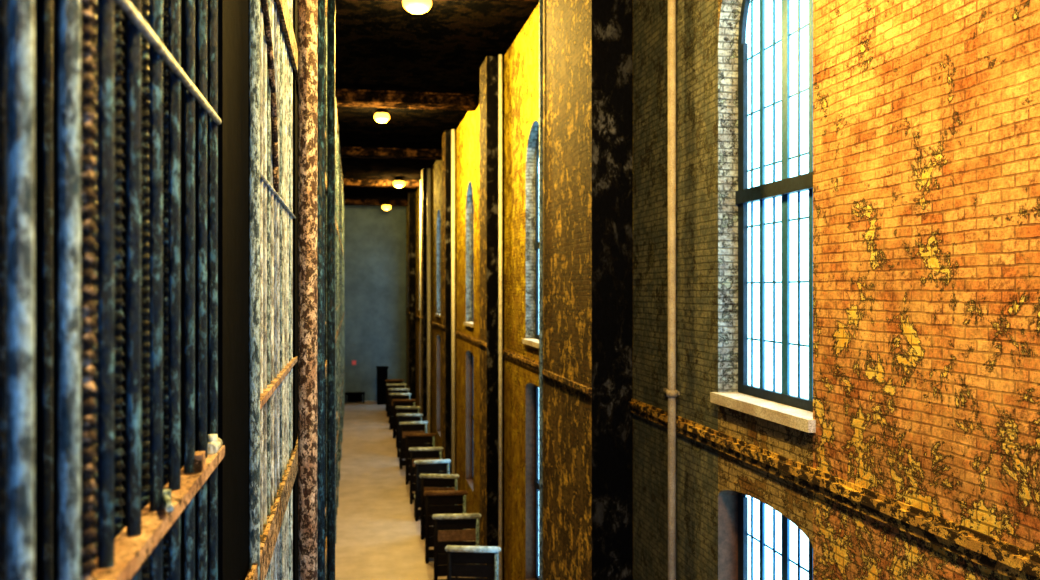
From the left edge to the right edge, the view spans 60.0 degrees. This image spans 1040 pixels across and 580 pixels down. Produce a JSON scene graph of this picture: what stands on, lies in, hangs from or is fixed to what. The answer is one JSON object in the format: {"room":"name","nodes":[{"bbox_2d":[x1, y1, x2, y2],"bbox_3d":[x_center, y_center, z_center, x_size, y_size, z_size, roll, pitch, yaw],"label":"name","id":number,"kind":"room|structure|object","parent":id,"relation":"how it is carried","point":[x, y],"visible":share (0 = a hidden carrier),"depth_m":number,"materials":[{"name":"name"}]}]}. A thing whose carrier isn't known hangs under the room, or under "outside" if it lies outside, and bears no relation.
{"room":"prison interior","nodes":[
{"label":"prison interior","id":0,"kind":"room"},
{"bbox_2d":[35,0,123,579],"bbox_3d":[-2.585,0.950,4.034,1.800,14.100,0.200,0,0,-11],"label":"bars","id":1,"kind":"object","parent":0,"point":[38,3],"depth_m":4.02,"materials":[{"name":"black metal"}]},
{"bbox_2d":[245,311,344,579],"bbox_3d":[-7.262,1.570,30.180,2.205,0.220,70.000,0,0,-11],"label":"tier slab","id":2,"kind":"object","parent":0,"point":[271,530],"visible":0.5,"depth_m":6.01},
{"bbox_2d":[274,0,344,259],"bbox_3d":[-7.262,-2.130,30.180,2.205,0.220,70.000,0,0,-11],"label":"tier slab","id":3,"kind":"object","parent":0,"point":[282,5],"visible":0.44,"depth_m":7.38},
{"bbox_2d":[325,366,344,571],"bbox_3d":[-7.262,5.270,30.180,2.205,0.220,70.000,0,0,-11],"label":"tier slab","id":4,"kind":"object","parent":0,"point":[344,366],"visible":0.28,"depth_m":29.39,"materials":[{"name":"brown concrete"}]},
{"bbox_2d":[325,0,344,205],"bbox_3d":[-7.262,-5.830,30.180,2.205,0.220,70.000,0,0,-11],"label":"tier slab","id":5,"kind":"object","parent":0,"point":[325,0],"visible":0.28,"depth_m":31.44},
{"bbox_2d":[345,205,405,400],"bbox_3d":[-11.467,0.950,65.203,7.400,14.100,0.400,0,0,-11],"label":"wall","id":6,"kind":"structure","parent":0,"point":[375,237],"depth_m":65.17,"materials":[{"name":"paint"}]},
{"bbox_2d":[335,400,479,579],"bbox_3d":[-4.857,8.150,29.815,7.400,0.300,72.400,0,0,-11],"label":"floor","id":7,"kind":"structure","parent":0,"point":[378,534],"depth_m":32.95,"materials":[{"name":"concrete"}]},
{"bbox_2d":[0,0,224,579],"bbox_3d":[-0.952,0.953,1.773,0.284,14.095,3.773,0,0,-9],"label":"cell","id":8,"kind":"object","parent":7,"relation":"on","point":[158,490],"visible":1,"depth_m":2.29,"materials":[{"name":"blue paint"}]},
{"bbox_2d":[124,0,259,579],"bbox_3d":[-1.496,0.955,4.237,0.415,14.090,1.200,0,0,-11],"label":"bars","id":9,"kind":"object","parent":7,"relation":"on","point":[238,20],"depth_m":4.25,"materials":[{"name":"blue paint"}]},
{"bbox_2d":[260,0,297,579],"bbox_3d":[-1.877,0.953,6.720,0.223,14.095,3.600,0,0,-11],"label":"wall","id":10,"kind":"structure","parent":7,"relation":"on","point":[277,361],"depth_m":6.47,"materials":[{"name":"blue paint"}]},
{"bbox_2d":[293,0,297,579],"bbox_3d":[-2.377,0.955,8.956,0.415,14.090,1.200,0,0,-11],"label":"steel column","id":11,"kind":"structure","parent":7,"relation":"on","point":[295,2],"depth_m":8.44,"materials":[{"name":"black metal"}]},
{"bbox_2d":[298,0,317,579],"bbox_3d":[-1.516,0.955,6.431,0.136,14.090,0.136,0,0,-11],"label":"pillar","id":12,"kind":"structure","parent":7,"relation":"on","point":[307,9],"depth_m":6.37,"materials":[{"name":"brown metal"}]},
{"bbox_2d":[325,13,326,579],"bbox_3d":[-4.140,0.955,18.393,0.415,14.090,1.200,0,0,-11],"label":"steel column","id":13,"kind":"structure","parent":7,"relation":"on","point":[325,13],"depth_m":18.96,"materials":[{"name":"black metal"}]},
{"bbox_2d":[318,0,334,579],"bbox_3d":[-2.528,0.955,11.735,0.118,14.090,3.121,0,0,-9],"label":"bars","id":14,"kind":"object","parent":7,"relation":"on","point":[321,3],"visible":0.82,"depth_m":11.70,"materials":[{"name":"blue paint"}]},
{"bbox_2d":[335,109,335,543],"bbox_3d":[-5.902,0.955,27.829,0.415,14.090,1.200,0,0,-11],"label":"steel column","id":15,"kind":"structure","parent":7,"relation":"on","point":[335,109],"depth_m":28.39,"materials":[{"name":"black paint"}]},
{"bbox_2d":[336,127,337,515],"bbox_3d":[-6.286,0.953,30.311,0.218,14.095,3.600,0,0,-11],"label":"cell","id":16,"kind":"object","parent":7,"relation":"on","point":[336,127],"visible":0.12,"depth_m":31.81,"materials":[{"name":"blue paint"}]},
{"bbox_2d":[337,125,338,506],"bbox_3d":[-6.784,0.955,32.548,0.415,14.090,1.200,0,0,-11],"label":"steel column","id":17,"kind":"structure","parent":7,"relation":"on","point":[338,125],"depth_m":33.15,"materials":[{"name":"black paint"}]},
{"bbox_2d":[339,154,339,479],"bbox_3d":[-7.665,0.955,37.266,0.415,14.090,1.200,0,0,-11],"label":"steel column","id":18,"kind":"structure","parent":7,"relation":"on","point":[339,154],"depth_m":37.83,"materials":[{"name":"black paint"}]},
{"bbox_2d":[340,168,340,458],"bbox_3d":[-8.546,0.955,41.985,0.415,14.090,1.200,0,0,-11],"label":"steel column","id":19,"kind":"structure","parent":7,"relation":"on","point":[340,168],"depth_m":42.55,"materials":[{"name":"grey metal"}]},
{"bbox_2d":[341,174,342,445],"bbox_3d":[-9.428,0.955,46.703,0.415,14.090,1.200,0,0,-11],"label":"steel column","id":20,"kind":"structure","parent":7,"relation":"on","point":[342,174],"depth_m":47.30,"materials":[{"name":"black metal"}]},
{"bbox_2d":[343,199,343,416],"bbox_3d":[-11.190,0.955,56.140,0.415,14.090,1.200,0,0,-11],"label":"steel column","id":21,"kind":"structure","parent":7,"relation":"on","point":[343,199],"depth_m":56.70,"materials":[{"name":"grey metal"}]},
{"bbox_2d":[344,201,344,406],"bbox_3d":[-12.072,0.955,60.858,0.415,14.090,1.200,0,0,-11],"label":"steel column","id":22,"kind":"structure","parent":7,"relation":"on","point":[344,201],"depth_m":61.43,"materials":[{"name":"black metal"}]},
{"bbox_2d":[345,392,364,402],"bbox_3d":[-11.729,7.650,63.883,1.400,0.700,0.700,0,0,-11],"label":"table","id":23,"kind":"object","parent":7,"relation":"on","point":[352,396],"visible":0.94,"depth_m":63.64,"materials":[{"name":"wood"}]},
{"bbox_2d":[376,366,387,404],"bbox_3d":[-9.704,6.710,63.393,0.800,2.580,1.105,0,0,-11],"label":"tall cabinet","id":24,"kind":"object","parent":7,"relation":"on","point":[382,371],"visible":0.94,"depth_m":62.89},
{"bbox_2d":[385,379,404,410],"bbox_3d":[-8.294,6.947,59.674,1.300,2.105,0.675,0,0,-9],"label":"wooden bench","id":25,"kind":"object","parent":7,"relation":"on","point":[388,381],"visible":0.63,"depth_m":59.35,"materials":[{"name":"brown wood"}]},
{"bbox_2d":[386,383,406,416],"bbox_3d":[-7.796,6.947,57.019,1.300,2.105,0.675,0,0,-3],"label":"wooden bench","id":26,"kind":"object","parent":7,"relation":"on","point":[392,385],"visible":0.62,"depth_m":56.70,"materials":[{"name":"brown wood"}]},
{"bbox_2d":[388,388,409,422],"bbox_3d":[-7.285,6.947,54.353,1.300,2.105,0.675,0,0,-3],"label":"wooden bench","id":27,"kind":"object","parent":7,"relation":"on","point":[391,390],"visible":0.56,"depth_m":54.04,"materials":[{"name":"brown wood"}]},
{"bbox_2d":[389,393,410,429],"bbox_3d":[-6.835,6.947,51.777,1.300,2.105,0.675,0,0,6],"label":"wooden bench","id":28,"kind":"object","parent":7,"relation":"on","point":[392,395],"visible":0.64,"depth_m":51.51,"materials":[{"name":"brown wood"}]},
{"bbox_2d":[392,399,415,437],"bbox_3d":[-6.264,6.947,48.893,1.300,2.105,0.675,0,0,-1],"label":"wooden bench","id":29,"kind":"object","parent":7,"relation":"on","point":[396,402],"visible":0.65,"depth_m":48.58,"materials":[{"name":"brown wood"}]},
{"bbox_2d":[395,406,420,447],"bbox_3d":[-5.678,6.947,45.965,1.300,2.105,0.675,0,0,3],"label":"wooden bench","id":30,"kind":"object","parent":7,"relation":"on","point":[399,409],"visible":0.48,"depth_m":45.68,"materials":[{"name":"brown wood"}]},
{"bbox_2d":[396,413,422,456],"bbox_3d":[-5.247,6.947,43.288,1.300,2.105,0.675,0,0,5],"label":"wooden bench","id":31,"kind":"object","parent":7,"relation":"on","point":[401,417],"visible":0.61,"depth_m":43.02,"materials":[{"name":"brown wood"}]},
{"bbox_2d":[399,421,427,468],"bbox_3d":[-4.838,6.947,40.637,1.300,2.105,0.675,0,0,-13],"label":"wooden bench","id":32,"kind":"object","parent":7,"relation":"on","point":[411,426],"visible":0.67,"depth_m":40.34,"materials":[{"name":"brown wood"}]},
{"bbox_2d":[404,433,435,484],"bbox_3d":[-4.114,6.947,37.335,1.300,2.105,0.675,0,0,-2],"label":"wooden bench","id":33,"kind":"object","parent":7,"relation":"on","point":[410,437],"visible":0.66,"depth_m":37.06,"materials":[{"name":"brown wood"}]},
{"bbox_2d":[409,447,442,503],"bbox_3d":[-3.562,6.947,34.035,1.300,2.105,0.675,0,0,-7],"label":"wooden bench","id":34,"kind":"object","parent":7,"relation":"on","point":[431,453],"visible":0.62,"depth_m":33.73,"materials":[{"name":"brown wood"}]},
{"bbox_2d":[414,459,450,520],"bbox_3d":[-3.096,6.947,31.555,1.300,2.105,0.675,0,0,-12],"label":"wooden bench","id":35,"kind":"object","parent":7,"relation":"on","point":[443,465],"visible":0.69,"depth_m":31.25,"materials":[{"name":"brown wood"}]},
{"bbox_2d":[419,473,458,539],"bbox_3d":[-2.561,6.947,29.111,1.300,2.105,0.675,0,0,6],"label":"wooden bench","id":36,"kind":"object","parent":7,"relation":"on","point":[437,482],"visible":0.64,"depth_m":28.85,"materials":[{"name":"brown wood"}]},
{"bbox_2d":[424,490,467,562],"bbox_3d":[-2.199,6.947,26.708,1.300,2.105,0.675,0,0,-4],"label":"wooden bench","id":37,"kind":"object","parent":7,"relation":"on","point":[436,502],"visible":0.66,"depth_m":26.43,"materials":[{"name":"brown wood"}]},
{"bbox_2d":[432,513,480,579],"bbox_3d":[-1.692,6.947,23.989,1.300,2.105,0.675,0,0,-5],"label":"wooden bench","id":38,"kind":"object","parent":7,"relation":"on","point":[470,521],"visible":0.73,"depth_m":23.72,"materials":[{"name":"brown wood"}]},
{"bbox_2d":[445,545,500,579],"bbox_3d":[-1.066,6.947,20.996,1.300,2.105,0.675,0,0,4],"label":"wooden bench","id":39,"kind":"object","parent":7,"relation":"on","point":[474,557],"visible":1,"depth_m":20.73,"materials":[{"name":"brown wood"}]},
{"bbox_2d":[498,54,502,579],"bbox_3d":[-0.507,0.955,23.303,0.110,14.090,0.110,0,0,-11],"label":"pipe","id":40,"kind":"object","parent":7,"relation":"on","point":[500,56],"visible":1,"depth_m":23.26,"materials":[{"name":"metal"}]},
{"bbox_2d":[539,0,542,579],"bbox_3d":[0.366,0.955,15.684,0.070,14.090,0.070,0,0,-11],"label":"pipe","id":41,"kind":"object","parent":7,"relation":"on","point":[540,1],"visible":1,"depth_m":15.65,"materials":[{"name":"beige metal"}]},
{"bbox_2d":[335,0,538,205],"bbox_3d":[-4.857,-6.250,29.815,7.400,0.300,72.400,0,0,-11],"label":"ceiling","id":42,"kind":"structure","parent":0,"point":[380,44],"depth_m":23.92,"materials":[{"name":"paint"}]},
{"bbox_2d":[345,199,407,205],"bbox_3d":[-9.688,-5.940,61.263,4.350,0.320,1.200,0,0,-11],"label":"ceiling beam","id":43,"kind":"structure","parent":42,"relation":"attached to","point":[367,202],"depth_m":60.83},
{"bbox_2d":[344,179,419,187],"bbox_3d":[-7.632,-5.940,50.253,4.350,0.320,1.200,0,0,-11],"label":"ceiling beam","id":44,"kind":"structure","parent":42,"relation":"attached to","point":[347,182],"depth_m":49.77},
{"bbox_2d":[374,108,389,122],"bbox_3d":[-4.555,-5.809,29.668,0.546,0.582,0.546,0,0,-11],"label":"ceiling lamp","id":45,"kind":"object","parent":42,"relation":"hanging from","point":[381,115],"depth_m":29.49,"materials":[{"name":"glass"}]},
{"bbox_2d":[382,201,390,210],"bbox_3d":[-9.031,-5.738,60.877,0.672,0.724,0.672,0,0,-11],"label":"ceiling lamp","id":46,"kind":"object","parent":42,"relation":"attached to","point":[386,206],"depth_m":60.65,"materials":[{"name":"glass"}]},
{"bbox_2d":[341,147,441,159],"bbox_3d":[-5.575,-5.940,39.244,4.350,0.320,1.200,0,0,-11],"label":"ceiling beam","id":47,"kind":"structure","parent":42,"relation":"attached to","point":[346,152],"depth_m":38.88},
{"bbox_2d":[393,177,404,187],"bbox_3d":[-6.539,-5.814,48.626,0.672,0.576,0.672,0,0,-11],"label":"ceiling lamp","id":48,"kind":"object","parent":42,"relation":"hanging from","point":[398,182],"depth_m":48.40,"materials":[{"name":"glass"}]},
{"bbox_2d":[337,89,478,110],"bbox_3d":[-3.519,-5.940,28.234,4.350,0.320,1.200,0,0,-11],"label":"ceiling beam","id":49,"kind":"structure","parent":42,"relation":"attached to","point":[345,97],"depth_m":27.89,"materials":[{"name":"brown metal"}]},
{"bbox_2d":[402,0,431,13],"bbox_3d":[-2.082,-5.880,18.228,0.630,0.540,0.630,0,0,-11],"label":"ceiling lamp","id":50,"kind":"object","parent":42,"relation":"hanging from","point":[413,6],"depth_m":18.06,"materials":[{"name":"white glass"}]},
{"bbox_2d":[478,56,503,579],"bbox_3d":[-0.791,0.950,24.115,0.500,14.100,1.300,0,0,-11],"label":"pillar","id":51,"kind":"structure","parent":0,"point":[488,342],"depth_m":23.48,"materials":[{"name":"paint"}]},
{"bbox_2d":[542,0,632,579],"bbox_3d":[0.971,0.950,14.271,0.650,14.100,3.300,0,0,-11],"label":"pillar","id":52,"kind":"structure","parent":0,"point":[587,371],"depth_m":12.70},
{"bbox_2d":[406,0,1039,579],"bbox_3d":[-1.453,0.950,30.247,0.450,14.100,72.000,0,0,-11],"label":"wall","id":53,"kind":"structure","parent":0,"point":[926,113],"depth_m":7.22,"materials":[{"name":"orange brick"}]},
{"bbox_2d":[407,192,415,405],"bbox_3d":[-6.826,0.950,56.558,0.450,14.100,1.300,0,0,-11],"label":"brick pilaster","id":54,"kind":"object","parent":53,"relation":"attached to","point":[411,312],"visible":0.83,"depth_m":55.92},
{"bbox_2d":[420,180,420,412],"bbox_3d":[-5.465,0.955,49.844,0.160,14.090,0.160,0,0,-11],"label":"pipe","id":55,"kind":"object","parent":53,"relation":"attached to","point":[420,180],"visible":0.28,"depth_m":49.77,"materials":[{"name":"metal"}]},
{"bbox_2d":[420,168,426,430],"bbox_3d":[-4.806,0.950,45.745,0.450,14.100,1.300,0,0,-11],"label":"brick pilaster","id":56,"kind":"object","parent":53,"relation":"attached to","point":[423,317],"visible":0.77,"depth_m":45.10,"materials":[{"name":"paint"}]},
{"bbox_2d":[427,168,430,443],"bbox_3d":[-4.547,0.955,44.929,0.200,14.090,0.200,0,0,-11],"label":"pipe","id":57,"kind":"object","parent":53,"relation":"attached to","point":[428,169],"visible":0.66,"depth_m":44.84,"materials":[{"name":"metal"}]},
{"bbox_2d":[430,321,441,328],"bbox_3d":[-3.604,1.625,40.375,0.060,0.190,9.700,0,0,-11],"label":"trim","id":58,"kind":"structure","parent":53,"relation":"attached to","point":[433,323],"depth_m":42.05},
{"bbox_2d":[441,130,455,487],"bbox_3d":[-2.786,0.950,34.932,0.450,14.100,1.300,0,0,-11],"label":"brick pilaster","id":59,"kind":"object","parent":53,"relation":"attached to","point":[446,137],"visible":0.77,"depth_m":34.30,"materials":[{"name":"paint"}]},
{"bbox_2d":[451,129,454,487],"bbox_3d":[-2.527,0.955,34.116,0.160,14.090,0.160,0,0,-11],"label":"pipe","id":60,"kind":"object","parent":53,"relation":"attached to","point":[452,130],"visible":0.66,"depth_m":34.05,"materials":[{"name":"metal"}]},
{"bbox_2d":[455,330,479,345],"bbox_3d":[-1.585,1.625,29.562,0.060,0.190,9.700,0,0,-11],"label":"trim","id":61,"kind":"structure","parent":53,"relation":"attached to","point":[474,340],"depth_m":30.61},
{"bbox_2d":[464,322,473,326],"bbox_3d":[-1.632,1.165,30.387,0.290,0.110,2.140,0,0,-11],"label":"window sill","id":62,"kind":"structure","parent":53,"relation":"attached to","point":[469,324],"depth_m":30.08,"materials":[{"name":"paint"}]},
{"bbox_2d":[471,354,472,478],"bbox_3d":[-1.460,4.325,30.419,0.100,4.550,2.040,0,0,-11],"label":"window","id":63,"kind":"structure","parent":53,"relation":"in","point":[472,354],"depth_m":31.35,"materials":[{"name":"metal"}]},
{"bbox_2d":[471,204,472,321],"bbox_3d":[-1.460,-1.275,30.419,0.100,4.790,2.040,0,0,-11],"label":"window","id":64,"kind":"structure","parent":53,"relation":"in","point":[472,204],"depth_m":31.35,"materials":[{"name":"metal"}]},
{"bbox_2d":[503,349,538,371],"bbox_3d":[0.251,1.625,19.732,0.060,0.190,7.700,0,0,-11],"label":"trim","id":65,"kind":"structure","parent":53,"relation":"attached to","point":[528,362],"depth_m":20.74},
{"bbox_2d":[522,338,538,347],"bbox_3d":[0.388,1.165,19.574,0.290,0.110,2.140,0,0,-11],"label":"window sill","id":66,"kind":"structure","parent":53,"relation":"attached to","point":[533,342],"depth_m":19.78,"materials":[{"name":"paint"}]},
{"bbox_2d":[534,386,538,579],"bbox_3d":[0.560,4.325,19.606,0.100,4.550,2.040,0,0,-11],"label":"window","id":67,"kind":"structure","parent":53,"relation":"in","point":[536,480],"depth_m":20.48,"materials":[{"name":"glass"}]},
{"bbox_2d":[534,138,538,338],"bbox_3d":[0.560,-1.275,19.606,0.100,4.790,2.040,0,0,-11],"label":"window","id":68,"kind":"structure","parent":53,"relation":"in","point":[536,244],"depth_m":20.48,"materials":[{"name":"metal"}]},
{"bbox_2d":[663,0,679,579],"bbox_3d":[1.811,0.955,11.062,0.158,14.090,0.518,0,0,-11],"label":"pipe","id":69,"kind":"object","parent":53,"relation":"attached to","point":[672,393],"visible":1,"depth_m":10.84,"materials":[{"name":"beige metal"}]},
{"bbox_2d":[710,392,815,432],"bbox_3d":[2.407,1.165,8.761,0.290,0.110,2.140,0,0,-11],"label":"window sill","id":70,"kind":"structure","parent":53,"relation":"attached to","point":[793,417],"depth_m":8.56,"materials":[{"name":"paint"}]},
{"bbox_2d":[735,0,812,411],"bbox_3d":[2.579,-1.275,8.793,0.100,4.790,2.040,0,0,-11],"label":"window","id":71,"kind":"structure","parent":53,"relation":"in","point":[774,195],"depth_m":9.03,"materials":[{"name":"glass"}]},
{"bbox_2d":[738,492,812,579],"bbox_3d":[2.579,4.325,8.793,0.100,4.550,2.040,0,0,-11],"label":"window","id":72,"kind":"structure","parent":53,"relation":"in","point":[771,546],"depth_m":9.19,"materials":[{"name":"glass"}]},
{"bbox_2d":[629,398,1039,579],"bbox_3d":[3.235,1.625,3.758,0.060,0.190,18.200,0,0,-11],"label":"trim","id":73,"kind":"structure","parent":53,"relation":"attached to","point":[1011,561],"depth_m":6.73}
]}

